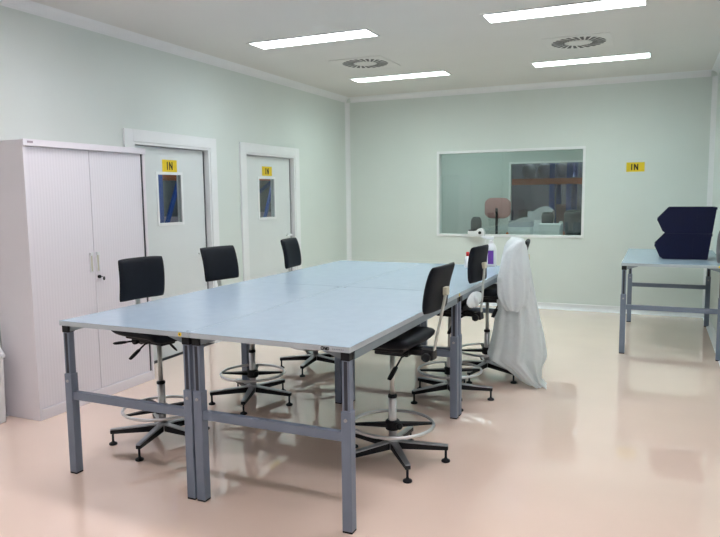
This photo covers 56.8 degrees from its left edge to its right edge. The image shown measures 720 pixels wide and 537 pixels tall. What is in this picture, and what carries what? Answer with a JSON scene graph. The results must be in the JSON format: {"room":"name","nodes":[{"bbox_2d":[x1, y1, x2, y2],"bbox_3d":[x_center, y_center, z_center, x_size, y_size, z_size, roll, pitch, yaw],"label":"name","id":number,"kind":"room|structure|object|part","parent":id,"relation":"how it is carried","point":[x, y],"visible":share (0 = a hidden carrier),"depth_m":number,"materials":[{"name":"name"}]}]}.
{"room":"clean room","nodes":[
{"label":"clean room","id":0,"kind":"room"},
{"bbox_2d":[0,5,346,402],"bbox_3d":[-2.407,-0.475,5.140,0.120,2.958,10.920,2,7,24],"label":"wall","id":1,"kind":"structure","parent":0,"point":[62,82],"depth_m":6.32,"materials":[{"name":"paint"}]},
{"bbox_2d":[123,128,220,360],"bbox_3d":[-1.809,-0.218,6.474,0.130,2.140,1.314,2,7,24],"label":"door","id":2,"kind":"structure","parent":1,"relation":"in","point":[179,243],"depth_m":6.57,"materials":[{"name":"white paint"}]},
{"bbox_3d":[-1.843,-0.671,6.410,0.056,0.509,0.379,2,7,24],"label":"vision panel frame","id":3,"kind":"part","parent":2,"relation":"part of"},
{"bbox_2d":[0,0,348,102],"bbox_3d":[-2.360,-1.900,4.888,0.070,0.070,10.799,2,7,24],"label":"trim","id":4,"kind":"structure","parent":1,"relation":"attached to","point":[27,6],"depth_m":5.98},
{"bbox_2d":[239,142,301,280],"bbox_3d":[-1.095,-0.403,8.073,0.130,2.140,1.324,2,7,24],"label":"door","id":5,"kind":"structure","parent":1,"relation":"in","point":[262,252],"depth_m":8.02,"materials":[{"name":"white paint"}]},
{"bbox_3d":[-1.135,-0.844,7.995,0.056,0.509,0.389,2,7,24],"label":"vision panel frame","id":6,"kind":"part","parent":5,"relation":"part of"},
{"bbox_2d":[154,343,213,363],"bbox_3d":[-2.598,0.611,9.250,3.480,0.100,8.800,2,7,24],"label":"floor","id":7,"kind":"structure","parent":0,"point":[206,344],"depth_m":6.65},
{"bbox_2d":[158,147,283,222],"bbox_3d":[-2.773,-0.965,8.512,1.060,3.200,5.940,2,7,24],"label":"rack","id":8,"kind":"object","parent":7,"relation":"on","point":[161,178],"visible":0.05,"depth_m":8.26,"materials":[{"name":"metal"}]},
{"bbox_2d":[164,217,177,222],"bbox_3d":[-2.554,-0.547,8.546,0.350,0.224,0.320,2,7,24],"label":"carton","id":9,"kind":"object","parent":8,"relation":"on","point":[173,219],"visible":0.02,"depth_m":8.50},
{"bbox_2d":[260,212,270,216],"bbox_3d":[-1.638,-0.784,10.598,0.350,0.224,0.320,2,7,24],"label":"carton","id":10,"kind":"object","parent":8,"relation":"on","point":[261,213],"visible":0.11,"depth_m":10.45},
{"bbox_2d":[135,145,272,216],"bbox_3d":[-3.525,-1.478,11.405,0.100,3.600,12.600,2,7,24],"label":"wall","id":11,"kind":"structure","parent":0,"point":[168,185],"depth_m":11.82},
{"bbox_2d":[0,305,719,536],"bbox_3d":[-0.149,1.136,4.251,4.835,0.100,10.800,2,7,24],"label":"floor","id":12,"kind":"structure","parent":0,"point":[615,444],"depth_m":3.97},
{"bbox_2d":[0,347,5,423],"bbox_3d":[-2.598,0.817,4.438,0.158,0.549,0.456,2,7,21],"label":"waste bin","id":13,"kind":"object","parent":12,"relation":"on","point":[2,355],"visible":1,"depth_m":4.59,"materials":[{"name":"white plastic"}]},
{"bbox_3d":[-2.600,0.591,4.413,0.158,0.094,0.456,2,7,21],"label":"lid","id":14,"kind":"part","parent":13,"relation":"part of","materials":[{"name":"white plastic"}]},
{"bbox_2d":[0,138,154,420],"bbox_3d":[-2.147,0.034,5.131,0.360,1.942,1.168,2,7,24],"label":"tall cabinet","id":15,"kind":"object","parent":12,"relation":"on","point":[69,211],"visible":1,"depth_m":4.79,"materials":[{"name":"metal"}]},
{"bbox_3d":[-2.136,0.052,4.821,0.014,1.815,0.553,2,7,24],"label":"door","id":16,"kind":"part","parent":15,"relation":"part of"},
{"bbox_3d":[-2.023,-0.046,5.029,0.018,0.150,0.028,2,7,24],"label":"handle","id":17,"kind":"part","parent":15,"relation":"part of","materials":[{"name":"white plastic"}]},
{"bbox_3d":[-1.998,-0.052,5.086,0.018,0.150,0.028,2,7,24],"label":"handle","id":18,"kind":"part","parent":15,"relation":"part of","materials":[{"name":"white plastic"}]},
{"bbox_3d":[-1.912,-0.006,5.324,0.014,1.815,0.543,2,7,24],"label":"door","id":19,"kind":"part","parent":15,"relation":"part of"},
{"bbox_2d":[109,256,209,461],"bbox_3d":[-1.234,0.518,4.171,0.617,1.170,0.630,3,8,33],"label":"chair","id":20,"kind":"object","parent":12,"relation":"on","point":[139,277],"visible":0.7,"depth_m":4.17,"materials":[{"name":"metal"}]},
{"bbox_3d":[-1.425,0.997,4.204,0.291,0.028,0.046,-2,6,-8],"label":"leg","id":21,"kind":"part","parent":20,"relation":"part of","materials":[{"name":"metal"}]},
{"bbox_3d":[-1.379,0.060,4.201,0.059,0.263,0.340,3,8,33],"label":"backrest","id":22,"kind":"part","parent":20,"relation":"part of","materials":[{"name":"black plastic"}]},
{"bbox_3d":[-1.241,0.380,4.149,0.420,0.086,0.440,3,8,33],"label":"seat","id":23,"kind":"part","parent":20,"relation":"part of","materials":[{"name":"black plastic"}]},
{"bbox_3d":[-1.281,1.012,4.056,0.046,0.028,0.291,0,6,10],"label":"leg","id":24,"kind":"part","parent":20,"relation":"part of","materials":[{"name":"metal"}]},
{"bbox_3d":[-1.256,0.588,4.183,0.029,0.250,0.029,3,8,33],"label":"gas rod","id":25,"kind":"part","parent":20,"relation":"part of","materials":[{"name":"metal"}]},
{"bbox_3d":[-1.096,1.000,4.146,0.291,0.028,0.046,3,7,28],"label":"leg","id":26,"kind":"part","parent":20,"relation":"part of","materials":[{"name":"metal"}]},
{"bbox_3d":[-1.125,0.978,4.349,0.291,0.028,0.046,-7,9,-44],"label":"leg","id":27,"kind":"part","parent":20,"relation":"part of","materials":[{"name":"metal"}]},
{"bbox_2d":[59,281,342,499],"bbox_3d":[-0.884,0.644,4.334,0.882,0.876,1.774,2,7,24],"label":"work table","id":28,"kind":"object","parent":12,"relation":"on","point":[174,317],"visible":0.66,"depth_m":3.73,"materials":[{"name":"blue laminate"}]},
{"bbox_3d":[-1.614,0.466,3.706,0.038,0.234,0.038,2,7,24],"label":"post","id":29,"kind":"part","parent":28,"relation":"part of","materials":[{"name":"metal"}]},
{"bbox_3d":[-1.609,0.864,3.750,0.050,0.567,0.050,2,7,24],"label":"leg","id":30,"kind":"part","parent":28,"relation":"part of","materials":[{"name":"grey paint"}]},
{"bbox_3d":[-0.863,0.495,3.367,0.038,0.234,0.038,2,7,24],"label":"post","id":31,"kind":"part","parent":28,"relation":"part of","materials":[{"name":"metal"}]},
{"bbox_3d":[-0.858,0.893,3.411,0.050,0.567,0.050,2,7,24],"label":"leg","id":32,"kind":"part","parent":28,"relation":"part of","materials":[{"name":"grey paint"}]},
{"bbox_3d":[-0.908,0.686,5.290,0.050,0.567,0.050,2,7,24],"label":"leg","id":33,"kind":"part","parent":28,"relation":"part of","materials":[{"name":"grey paint"}]},
{"bbox_3d":[-0.156,0.715,4.951,0.050,0.567,0.050,2,7,24],"label":"leg","id":34,"kind":"part","parent":28,"relation":"part of","materials":[{"name":"grey paint"}]},
{"bbox_2d":[200,245,292,414],"bbox_3d":[-0.822,0.423,5.024,0.694,1.162,0.614,4,8,36],"label":"chair","id":35,"kind":"object","parent":12,"relation":"on","point":[220,263],"visible":0.56,"depth_m":5.02,"materials":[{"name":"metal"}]},
{"bbox_3d":[-1.084,-0.042,5.132,0.092,0.256,0.340,4,8,36],"label":"backrest","id":36,"kind":"part","parent":35,"relation":"part of","materials":[{"name":"black plastic"}]},
{"bbox_3d":[-0.979,0.904,5.001,0.291,0.028,0.046,-2,6,-14],"label":"leg","id":37,"kind":"part","parent":35,"relation":"part of","materials":[{"name":"metal"}]},
{"bbox_3d":[-0.821,0.917,4.869,0.046,0.028,0.291,0,6,4],"label":"leg","id":38,"kind":"part","parent":35,"relation":"part of","materials":[{"name":"metal"}]},
{"bbox_3d":[-0.697,0.881,5.176,0.046,0.028,0.291,5,8,40],"label":"leg","id":39,"kind":"part","parent":35,"relation":"part of","materials":[{"name":"metal"}]},
{"bbox_3d":[-0.646,0.903,4.978,0.291,0.028,0.046,2,7,22],"label":"leg","id":40,"kind":"part","parent":35,"relation":"part of","materials":[{"name":"metal"}]},
{"bbox_2d":[280,238,334,376],"bbox_3d":[-0.415,0.318,5.917,0.646,1.165,0.618,1,7,17],"label":"chair","id":41,"kind":"object","parent":12,"relation":"on","point":[290,247],"visible":0.37,"depth_m":5.94,"materials":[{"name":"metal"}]},
{"bbox_3d":[-0.623,-0.140,5.960,0.092,0.256,0.340,3,7,17],"label":"backrest","id":42,"kind":"part","parent":41,"relation":"part of","materials":[{"name":"black plastic"}]},
{"bbox_3d":[-0.576,0.789,5.997,0.291,0.028,0.046,-1,6,0],"label":"leg","id":43,"kind":"part","parent":41,"relation":"part of","materials":[{"name":"metal"}]},
{"bbox_3d":[-0.454,0.806,5.831,0.046,0.028,0.291,1,7,18],"label":"leg","id":44,"kind":"part","parent":41,"relation":"part of","materials":[{"name":"metal"}]},
{"bbox_3d":[-0.258,0.797,5.895,0.291,0.028,0.046,4,8,36],"label":"leg","id":45,"kind":"part","parent":41,"relation":"part of","materials":[{"name":"metal"}]},
{"bbox_2d":[189,287,459,534],"bbox_3d":[-0.076,0.675,3.969,0.885,0.876,1.774,2,7,24],"label":"work table","id":46,"kind":"object","parent":12,"relation":"on","point":[344,323],"visible":0.98,"depth_m":3.36,"materials":[{"name":"laminate"}]},
{"bbox_3d":[-0.807,0.497,3.342,0.038,0.234,0.038,2,7,24],"label":"post","id":47,"kind":"part","parent":46,"relation":"part of","materials":[{"name":"metal"}]},
{"bbox_3d":[-0.803,0.895,3.386,0.050,0.567,0.050,2,7,24],"label":"leg","id":48,"kind":"part","parent":46,"relation":"part of","materials":[{"name":"grey paint"}]},
{"bbox_3d":[-0.056,0.526,3.003,0.038,0.234,0.038,2,7,24],"label":"post","id":49,"kind":"part","parent":46,"relation":"part of","materials":[{"name":"metal"}]},
{"bbox_3d":[-0.051,0.924,3.047,0.050,0.567,0.050,2,7,24],"label":"leg","id":50,"kind":"part","parent":46,"relation":"part of","materials":[{"name":"grey paint"}]},
{"bbox_3d":[0.309,0.303,3.751,0.017,0.041,1.648,2,7,24],"label":"rail","id":51,"kind":"part","parent":46,"relation":"part of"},
{"bbox_3d":[0.650,0.746,4.587,0.050,0.567,0.050,2,7,24],"label":"leg","id":52,"kind":"part","parent":46,"relation":"part of","materials":[{"name":"grey paint"}]},
{"bbox_3d":[0.646,0.348,4.543,0.038,0.234,0.038,2,7,24],"label":"post","id":53,"kind":"part","parent":46,"relation":"part of","materials":[{"name":"metal"}]},
{"bbox_2d":[246,260,420,348],"bbox_3d":[-0.153,0.459,5.939,0.882,0.875,1.771,2,7,24],"label":"work table","id":54,"kind":"object","parent":12,"relation":"on","point":[343,273],"visible":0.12,"depth_m":5.72,"materials":[{"name":"laminate"}]},
{"bbox_2d":[355,262,454,483],"bbox_3d":[0.205,0.541,3.855,0.658,1.162,0.612,3,7,27],"label":"chair","id":55,"kind":"object","parent":12,"relation":"on","point":[436,291],"visible":0.8,"depth_m":3.74,"materials":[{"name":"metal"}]},
{"bbox_3d":[0.040,1.025,3.802,0.291,0.028,0.046,-4,7,-30],"label":"leg","id":56,"kind":"part","parent":55,"relation":"part of","materials":[{"name":"metal"}]},
{"bbox_3d":[0.187,0.608,3.844,0.029,0.250,0.029,3,7,27],"label":"gas rod","id":57,"kind":"part","parent":55,"relation":"part of","materials":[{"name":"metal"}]},
{"bbox_3d":[0.219,0.902,3.824,0.037,0.038,0.052,-4,7,-28],"label":"ring knob","id":58,"kind":"part","parent":55,"relation":"part of","materials":[{"name":"black plastic"}]},
{"bbox_3d":[0.228,1.032,3.718,0.046,0.028,0.291,-2,6,-12],"label":"leg","id":59,"kind":"part","parent":55,"relation":"part of","materials":[{"name":"metal"}]},
{"bbox_3d":[0.234,0.511,3.687,0.020,0.074,0.119,5,8,42],"label":"lever","id":60,"kind":"part","parent":55,"relation":"part of","materials":[{"name":"black plastic"}]},
{"bbox_3d":[0.263,0.995,4.048,0.046,0.028,0.291,2,7,24],"label":"leg","id":61,"kind":"part","parent":55,"relation":"part of","materials":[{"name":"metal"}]},
{"bbox_3d":[0.167,0.399,3.830,0.420,0.086,0.440,3,7,27],"label":"seat","id":62,"kind":"part","parent":55,"relation":"part of","materials":[{"name":"black plastic"}]},
{"bbox_3d":[0.366,1.013,3.871,0.291,0.028,0.046,0,6,6],"label":"leg","id":63,"kind":"part","parent":55,"relation":"part of","materials":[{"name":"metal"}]},
{"bbox_3d":[0.441,0.104,3.655,0.092,0.256,0.340,3,7,27],"label":"backrest","id":64,"kind":"part","parent":55,"relation":"part of","materials":[{"name":"black plastic"}]},
{"bbox_3d":[0.402,0.296,3.698,0.172,0.383,0.030,3,7,27],"label":"post","id":65,"kind":"part","parent":55,"relation":"part of","materials":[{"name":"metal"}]},
{"bbox_2d":[344,263,499,415],"bbox_3d":[0.654,0.490,5.575,0.882,0.875,1.771,2,7,24],"label":"work table","id":66,"kind":"object","parent":12,"relation":"on","point":[413,277],"visible":0.27,"depth_m":5.11,"materials":[{"name":"laminate"}]},
{"bbox_3d":[-0.071,0.710,4.990,0.050,0.567,0.050,2,7,24],"label":"leg","id":67,"kind":"part","parent":66,"relation":"part of","materials":[{"name":"grey paint"}]},
{"bbox_3d":[0.630,0.531,6.531,0.050,0.567,0.050,2,7,24],"label":"leg","id":68,"kind":"part","parent":66,"relation":"part of","materials":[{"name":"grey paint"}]},
{"bbox_3d":[0.675,0.340,4.607,0.038,0.234,0.038,2,7,24],"label":"post","id":69,"kind":"part","parent":66,"relation":"part of","materials":[{"name":"metal"}]},
{"bbox_3d":[0.680,0.738,4.652,0.050,0.567,0.050,2,7,24],"label":"leg","id":70,"kind":"part","parent":66,"relation":"part of","materials":[{"name":"grey paint"}]},
{"bbox_2d":[464,252,468,267],"bbox_3d":[0.981,-0.081,6.073,0.056,0.141,0.056,2,7,24],"label":"squeeze bottle","id":71,"kind":"object","parent":66,"relation":"on","point":[467,253],"visible":0.73,"depth_m":6.05,"materials":[{"name":"white plastic"}]},
{"bbox_3d":[1.041,0.117,5.356,0.017,0.041,1.648,2,7,24],"label":"rail","id":72,"kind":"part","parent":66,"relation":"part of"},
{"bbox_2d":[481,236,495,266],"bbox_3d":[1.185,-0.160,6.126,0.138,0.282,0.058,2,7,24],"label":"spray bottle","id":73,"kind":"object","parent":66,"relation":"on","point":[491,257],"visible":0.94,"depth_m":6.10,"materials":[{"name":"white plastic"}]},
{"bbox_2d":[411,244,493,410],"bbox_3d":[0.691,0.401,5.035,0.636,1.170,0.607,3,7,30],"label":"chair","id":74,"kind":"object","parent":12,"relation":"on","point":[477,260],"visible":0.69,"depth_m":4.93,"materials":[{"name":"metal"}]},
{"bbox_3d":[0.521,0.888,4.991,0.291,0.028,0.046,-3,7,-24],"label":"leg","id":75,"kind":"part","parent":74,"relation":"part of","materials":[{"name":"metal"}]},
{"bbox_3d":[0.564,0.865,5.191,0.046,0.028,0.291,-6,8,-42],"label":"leg","id":76,"kind":"part","parent":74,"relation":"part of","materials":[{"name":"metal"}]},
{"bbox_3d":[0.677,0.473,5.017,0.029,0.250,0.029,3,7,30],"label":"gas rod","id":77,"kind":"part","parent":74,"relation":"part of","materials":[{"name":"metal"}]},
{"bbox_3d":[0.657,0.263,5.004,0.420,0.086,0.440,3,7,30],"label":"seat","id":78,"kind":"part","parent":74,"relation":"part of","materials":[{"name":"black plastic"}]},
{"bbox_2d":[467,291,481,307],"bbox_3d":[0.816,0.220,4.758,0.087,0.102,0.355,2,7,24],"label":"plastic bag","id":79,"kind":"object","parent":74,"relation":"on","point":[473,300],"visible":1,"depth_m":4.69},
{"bbox_3d":[0.853,0.880,5.026,0.291,0.028,0.046,1,6,12],"label":"leg","id":80,"kind":"part","parent":74,"relation":"part of","materials":[{"name":"metal"}]},
{"bbox_3d":[0.868,-0.038,4.846,0.065,0.261,0.340,3,7,30],"label":"backrest","id":81,"kind":"part","parent":74,"relation":"part of","materials":[{"name":"black plastic"}]},
{"bbox_3d":[0.857,0.159,4.876,0.119,0.399,0.030,3,7,30],"label":"post","id":82,"kind":"part","parent":74,"relation":"part of","materials":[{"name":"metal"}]},
{"bbox_2d":[462,239,529,383],"bbox_3d":[1.083,0.333,5.639,0.673,1.162,0.631,1,7,18],"label":"chair","id":83,"kind":"object","parent":12,"relation":"on","point":[490,295],"visible":0.42,"depth_m":5.60,"materials":[{"name":"metal"}]},
{"bbox_3d":[0.917,0.799,5.749,0.291,0.028,0.046,2,7,20],"label":"leg","id":84,"kind":"part","parent":83,"relation":"part of","materials":[{"name":"metal"}]},
{"bbox_3d":[0.974,0.821,5.552,0.046,0.028,0.291,4,8,38],"label":"leg","id":85,"kind":"part","parent":83,"relation":"part of","materials":[{"name":"metal"}]},
{"bbox_3d":[1.077,0.399,5.644,0.029,0.250,0.029,1,7,18],"label":"gas rod","id":86,"kind":"part","parent":83,"relation":"part of","materials":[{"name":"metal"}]},
{"bbox_3d":[1.056,0.190,5.628,0.420,0.086,0.440,1,7,18],"label":"seat","id":87,"kind":"part","parent":83,"relation":"part of","materials":[{"name":"fabric"}]},
{"bbox_3d":[1.181,0.819,5.545,0.046,0.028,0.291,-5,8,-34],"label":"leg","id":88,"kind":"part","parent":83,"relation":"part of","materials":[{"name":"metal"}]},
{"bbox_2d":[487,237,546,388],"bbox_3d":[1.298,0.344,5.427,0.504,1.174,0.466,2,7,24],"label":"lab coat","id":89,"kind":"object","parent":83,"relation":"on","point":[517,342],"visible":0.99,"depth_m":5.28,"materials":[{"name":"fabric"}]},
{"bbox_3d":[1.354,-0.110,5.496,0.092,0.256,0.340,1,7,18],"label":"backrest","id":90,"kind":"part","parent":83,"relation":"part of","materials":[{"name":"black plastic"}]},
{"bbox_2d":[619,248,719,360],"bbox_3d":[3.239,0.304,6.981,0.882,0.875,1.773,2,7,24],"label":"work table","id":91,"kind":"object","parent":12,"relation":"on","point":[633,258],"visible":0.94,"depth_m":6.37,"materials":[{"name":"grey paint"}]},
{"bbox_3d":[2.518,0.525,6.392,0.050,0.567,0.050,2,7,24],"label":"leg","id":92,"kind":"part","parent":91,"relation":"part of","materials":[{"name":"grey paint"}]},
{"bbox_3d":[2.514,0.127,6.348,0.038,0.234,0.038,2,7,24],"label":"post","id":93,"kind":"part","parent":91,"relation":"part of","materials":[{"name":"metal"}]},
{"bbox_3d":[3.209,0.346,7.938,0.050,0.567,0.050,2,7,24],"label":"leg","id":94,"kind":"part","parent":91,"relation":"part of","materials":[{"name":"grey paint"}]},
{"bbox_2d":[654,233,712,259],"bbox_3d":[3.251,-0.235,6.726,0.512,0.252,0.352,2,7,24],"label":"storage bin","id":95,"kind":"object","parent":91,"relation":"on","point":[669,245],"visible":0.84,"depth_m":6.57,"materials":[{"name":"blue plastic"}]},
{"bbox_3d":[3.319,-0.252,6.877,0.500,0.252,0.006,2,7,24],"label":"panel","id":96,"kind":"part","parent":95,"relation":"part of","materials":[{"name":"blue plastic"}]},
{"bbox_2d":[657,207,717,233],"bbox_3d":[3.271,-0.489,6.688,0.527,0.257,0.352,2,7,24],"label":"storage bin","id":97,"kind":"object","parent":95,"relation":"on","point":[680,220],"visible":1,"depth_m":6.53,"materials":[{"name":"blue plastic"}]},
{"bbox_3d":[3.963,0.374,7.604,0.050,0.567,0.050,2,7,24],"label":"leg","id":98,"kind":"part","parent":91,"relation":"part of","materials":[{"name":"grey paint"}]},
{"bbox_3d":[3.272,0.553,6.059,0.050,0.567,0.050,2,7,24],"label":"leg","id":99,"kind":"part","parent":91,"relation":"part of","materials":[{"name":"grey paint"}]},
{"bbox_2d":[716,231,719,262],"bbox_3d":[3.337,-0.205,6.172,0.062,0.307,0.148,2,7,24],"label":"cloth bag","id":100,"kind":"object","parent":91,"relation":"on","point":[718,237],"visible":1,"depth_m":6.14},
{"bbox_2d":[30,0,719,96],"bbox_3d":[-0.184,-1.903,3.915,4.835,0.100,10.800,2,7,24],"label":"ceiling","id":101,"kind":"structure","parent":0,"point":[451,36],"depth_m":5.94,"materials":[{"name":"paint"}]},
{"bbox_2d":[246,28,379,49],"bbox_3d":[-0.437,-2.084,6.067,1.220,0.008,0.300,2,7,24],"label":"recessed light","id":102,"kind":"object","parent":101,"relation":"in","point":[365,32],"visible":1,"depth_m":6.05,"materials":[{"name":"plastic"}]},
{"bbox_2d":[329,55,400,69],"bbox_3d":[0.057,-2.212,7.197,0.596,0.012,0.596,2,7,24],"label":"ceiling vent","id":103,"kind":"object","parent":101,"relation":"in","point":[371,62],"visible":1,"depth_m":7.16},
{"bbox_2d":[349,70,451,82],"bbox_3d":[0.479,-2.313,8.043,1.220,0.008,0.300,2,7,24],"label":"recessed light","id":104,"kind":"object","parent":101,"relation":"in","point":[442,72],"visible":1,"depth_m":8.03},
{"bbox_2d":[480,0,647,23],"bbox_3d":[1.574,-2.009,5.177,1.220,0.008,0.300,2,7,24],"label":"recessed light","id":105,"kind":"object","parent":101,"relation":"in","point":[595,5],"visible":1,"depth_m":5.18,"materials":[{"name":"plastic"}]},
{"bbox_2d":[541,32,613,51],"bbox_3d":[2.067,-2.137,6.308,0.596,0.012,0.596,2,7,24],"label":"ceiling vent","id":106,"kind":"object","parent":101,"relation":"in","point":[603,39],"visible":1,"depth_m":6.27,"materials":[{"name":"metal"}]},
{"bbox_2d":[530,52,651,67],"bbox_3d":[2.471,-2.238,7.162,1.220,0.008,0.300,2,7,24],"label":"recessed light","id":107,"kind":"object","parent":101,"relation":"in","point":[643,55],"visible":1,"depth_m":7.14,"materials":[{"name":"plastic"}]},
{"bbox_2d":[442,149,582,233],"bbox_3d":[3.318,-1.081,11.201,5.000,2.700,0.100,2,7,24],"label":"wall","id":108,"kind":"structure","parent":0,"point":[470,179],"depth_m":11.67,"materials":[{"name":"paint"}]},
{"bbox_2d":[508,160,582,232],"bbox_3d":[3.431,-1.143,11.111,1.885,1.300,0.063,2,7,24],"label":"window","id":109,"kind":"structure","parent":108,"relation":"in","point":[531,162],"depth_m":11.31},
{"bbox_2d":[346,71,717,307],"bbox_3d":[2.103,-0.955,9.017,4.955,2.958,0.120,2,7,24],"label":"wall","id":110,"kind":"structure","parent":0,"point":[664,125],"depth_m":8.68,"materials":[{"name":"paint"}]},
{"bbox_2d":[345,103,351,260],"bbox_3d":[-0.171,-1.020,9.928,0.055,2.838,0.055,2,7,24],"label":"trim","id":111,"kind":"structure","parent":110,"relation":"attached to","point":[347,105],"depth_m":9.91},
{"bbox_2d":[437,146,585,237],"bbox_3d":[2.016,-1.020,9.048,1.983,1.181,0.148,2,7,24],"label":"window","id":112,"kind":"structure","parent":110,"relation":"in","point":[439,154],"depth_m":9.03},
{"bbox_2d":[468,228,484,236],"bbox_3d":[1.599,-0.498,9.165,0.230,0.112,0.084,2,7,24],"label":"tape dispenser","id":113,"kind":"object","parent":112,"relation":"on","point":[479,232],"visible":0.93,"depth_m":9.12,"materials":[{"name":"white plastic"}]},
{"bbox_2d":[349,69,711,102],"bbox_3d":[1.993,-2.382,8.795,4.695,0.070,0.070,2,7,24],"label":"trim","id":114,"kind":"structure","parent":110,"relation":"attached to","point":[700,73],"depth_m":8.65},
{"bbox_2d":[479,302,703,317],"bbox_3d":[2.031,0.480,9.123,4.835,0.082,0.045,2,7,24],"label":"baseboard","id":115,"kind":"structure","parent":110,"relation":"attached to","point":[541,305],"depth_m":8.65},
{"bbox_2d":[626,162,644,171],"bbox_3d":[3.438,-1.267,8.316,0.212,0.117,0.003,2,7,24],"label":"wall sign","id":116,"kind":"object","parent":110,"relation":"attached to","point":[630,166],"visible":1,"depth_m":8.32,"materials":[{"name":"yellow"}]},
{"bbox_2d":[702,76,717,307],"bbox_3d":[4.197,-0.857,7.996,0.055,2.838,0.055,2,7,24],"label":"trim","id":117,"kind":"structure","parent":110,"relation":"attached to","point":[714,78],"depth_m":7.95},
{"bbox_2d":[511,162,582,222],"bbox_3d":[3.671,-1.960,15.017,10.100,3.600,0.100,2,7,24],"label":"wall","id":118,"kind":"structure","parent":0,"point":[524,197],"depth_m":14.92,"materials":[{"name":"paint"}]},
{"bbox_2d":[709,73,719,331],"bbox_3d":[2.073,-0.293,3.027,0.120,2.958,10.920,2,7,24],"label":"wall","id":119,"kind":"structure","parent":0,"point":[715,276],"depth_m":7.43,"materials":[{"name":"paint"}]},
{"bbox_2d":[703,317,719,364],"bbox_3d":[2.028,1.129,3.250,0.045,0.082,10.750,2,7,24],"label":"baseboard","id":120,"kind":"structure","parent":119,"relation":"attached to","point":[711,331],"depth_m":7.06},
{"bbox_2d":[712,52,719,74],"bbox_3d":[1.994,-1.737,2.961,0.070,0.070,10.799,2,7,24],"label":"trim","id":121,"kind":"structure","parent":119,"relation":"attached to","point":[716,67],"depth_m":7.52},
{"bbox_3d":[2.831,0.441,10.229,5.000,0.100,2.380,2,7,24],"label":"floor","id":122,"kind":"structure","parent":0,"visible":0},
{"bbox_2d":[471,217,481,230],"bbox_3d":[1.864,-0.303,11.069,0.529,1.125,0.548,-1,6,-6],"label":"office chair","id":123,"kind":"object","parent":122,"relation":"on","point":[476,223],"visible":0.32,"depth_m":10.77,"materials":[{"name":"black plastic"}]},
{"bbox_2d":[485,198,510,233],"bbox_3d":[2.410,-0.483,11.278,0.529,1.425,0.548,4,8,34],"label":"office chair","id":124,"kind":"object","parent":122,"relation":"on","point":[496,208],"visible":0.62,"depth_m":11.00,"materials":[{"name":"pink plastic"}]},
{"bbox_3d":[2.291,-0.601,11.089,0.040,0.806,0.126,4,8,34],"label":"post","id":125,"kind":"part","parent":124,"relation":"part of","materials":[{"name":"black plastic"}]},
{"bbox_3d":[2.272,-0.999,11.023,0.460,0.340,0.052,4,8,34],"label":"backrest","id":126,"kind":"part","parent":124,"relation":"part of","materials":[{"name":"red fabric"}]},
{"bbox_3d":[2.532,0.016,9.642,2.300,0.880,0.900,2,7,24],"label":"countertop","id":127,"kind":"structure","parent":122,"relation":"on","visible":0},
{"bbox_2d":[508,217,533,233],"bbox_3d":[2.300,-0.570,9.513,0.309,0.318,0.268,2,7,24],"label":"box","id":128,"kind":"object","parent":127,"relation":"on","point":[524,225],"visible":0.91,"depth_m":9.39,"materials":[{"name":"white plastic"}]},
{"bbox_2d":[527,206,554,234],"bbox_3d":[2.666,-0.682,9.810,0.350,0.466,0.268,2,7,24],"label":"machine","id":129,"kind":"object","parent":127,"relation":"on","point":[536,215],"visible":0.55,"depth_m":9.71,"materials":[{"name":"white plastic"}]},
{"bbox_2d":[542,212,553,222],"bbox_3d":[2.679,-0.612,9.526,0.170,0.390,0.170,2,7,24],"label":"canister","id":130,"kind":"object","parent":127,"relation":"on","point":[547,217],"visible":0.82,"depth_m":9.45,"materials":[{"name":"grey plastic"}]},
{"bbox_2d":[539,223,562,234],"bbox_3d":[2.648,-0.504,9.255,0.294,0.235,0.264,2,7,24],"label":"tub","id":131,"kind":"object","parent":127,"relation":"on","point":[545,228],"visible":0.73,"depth_m":9.15,"materials":[{"name":"white plastic"}]},
{"bbox_3d":[2.647,-0.611,9.243,0.294,0.020,0.264,2,7,24],"label":"lid","id":132,"kind":"part","parent":131,"relation":"part of","materials":[{"name":"white plastic"}]},
{"bbox_2d":[564,210,581,234],"bbox_3d":[3.016,-0.617,9.397,0.270,0.420,0.270,2,7,24],"label":"canister","id":133,"kind":"object","parent":127,"relation":"on","point":[572,218],"visible":0.76,"depth_m":9.29,"materials":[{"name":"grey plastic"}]},
{"bbox_3d":[2.942,0.073,13.541,10.100,0.100,3.600,2,7,24],"label":"floor","id":134,"kind":"structure","parent":0,"visible":0},
{"bbox_2d":[512,162,581,234],"bbox_3d":[3.859,-1.470,12.391,4.290,3.200,0.990,2,7,24],"label":"rack","id":135,"kind":"object","parent":134,"relation":"on","point":[571,181],"visible":0.11,"depth_m":12.06,"materials":[{"name":"metal"}]},
{"bbox_2d":[519,210,534,217],"bbox_3d":[3.224,-0.930,12.610,0.360,0.360,0.350,2,7,24],"label":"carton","id":136,"kind":"object","parent":135,"relation":"on","point":[522,213],"visible":0.24,"depth_m":12.48,"materials":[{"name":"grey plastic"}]},
{"bbox_2d":[522,164,535,177],"bbox_3d":[3.179,-1.836,12.495,0.246,0.288,0.413,2,7,24],"label":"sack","id":137,"kind":"object","parent":135,"relation":"on","point":[529,170],"visible":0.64,"depth_m":12.37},
{"bbox_2d":[538,163,549,177],"bbox_3d":[3.428,-1.827,12.382,0.251,0.288,0.403,2,7,24],"label":"sack","id":138,"kind":"object","parent":135,"relation":"on","point":[544,168],"visible":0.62,"depth_m":12.24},
{"bbox_2d":[556,204,565,229],"bbox_3d":[3.756,-0.960,12.369,0.180,0.460,0.350,2,7,24],"label":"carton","id":139,"kind":"object","parent":135,"relation":"on","point":[560,208],"visible":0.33,"depth_m":12.21,"materials":[{"name":"cardboard"}]},
{"bbox_2d":[555,163,566,176],"bbox_3d":[3.724,-1.817,12.261,0.246,0.288,0.411,2,7,24],"label":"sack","id":140,"kind":"object","parent":135,"relation":"on","point":[561,169],"visible":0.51,"depth_m":12.11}
]}

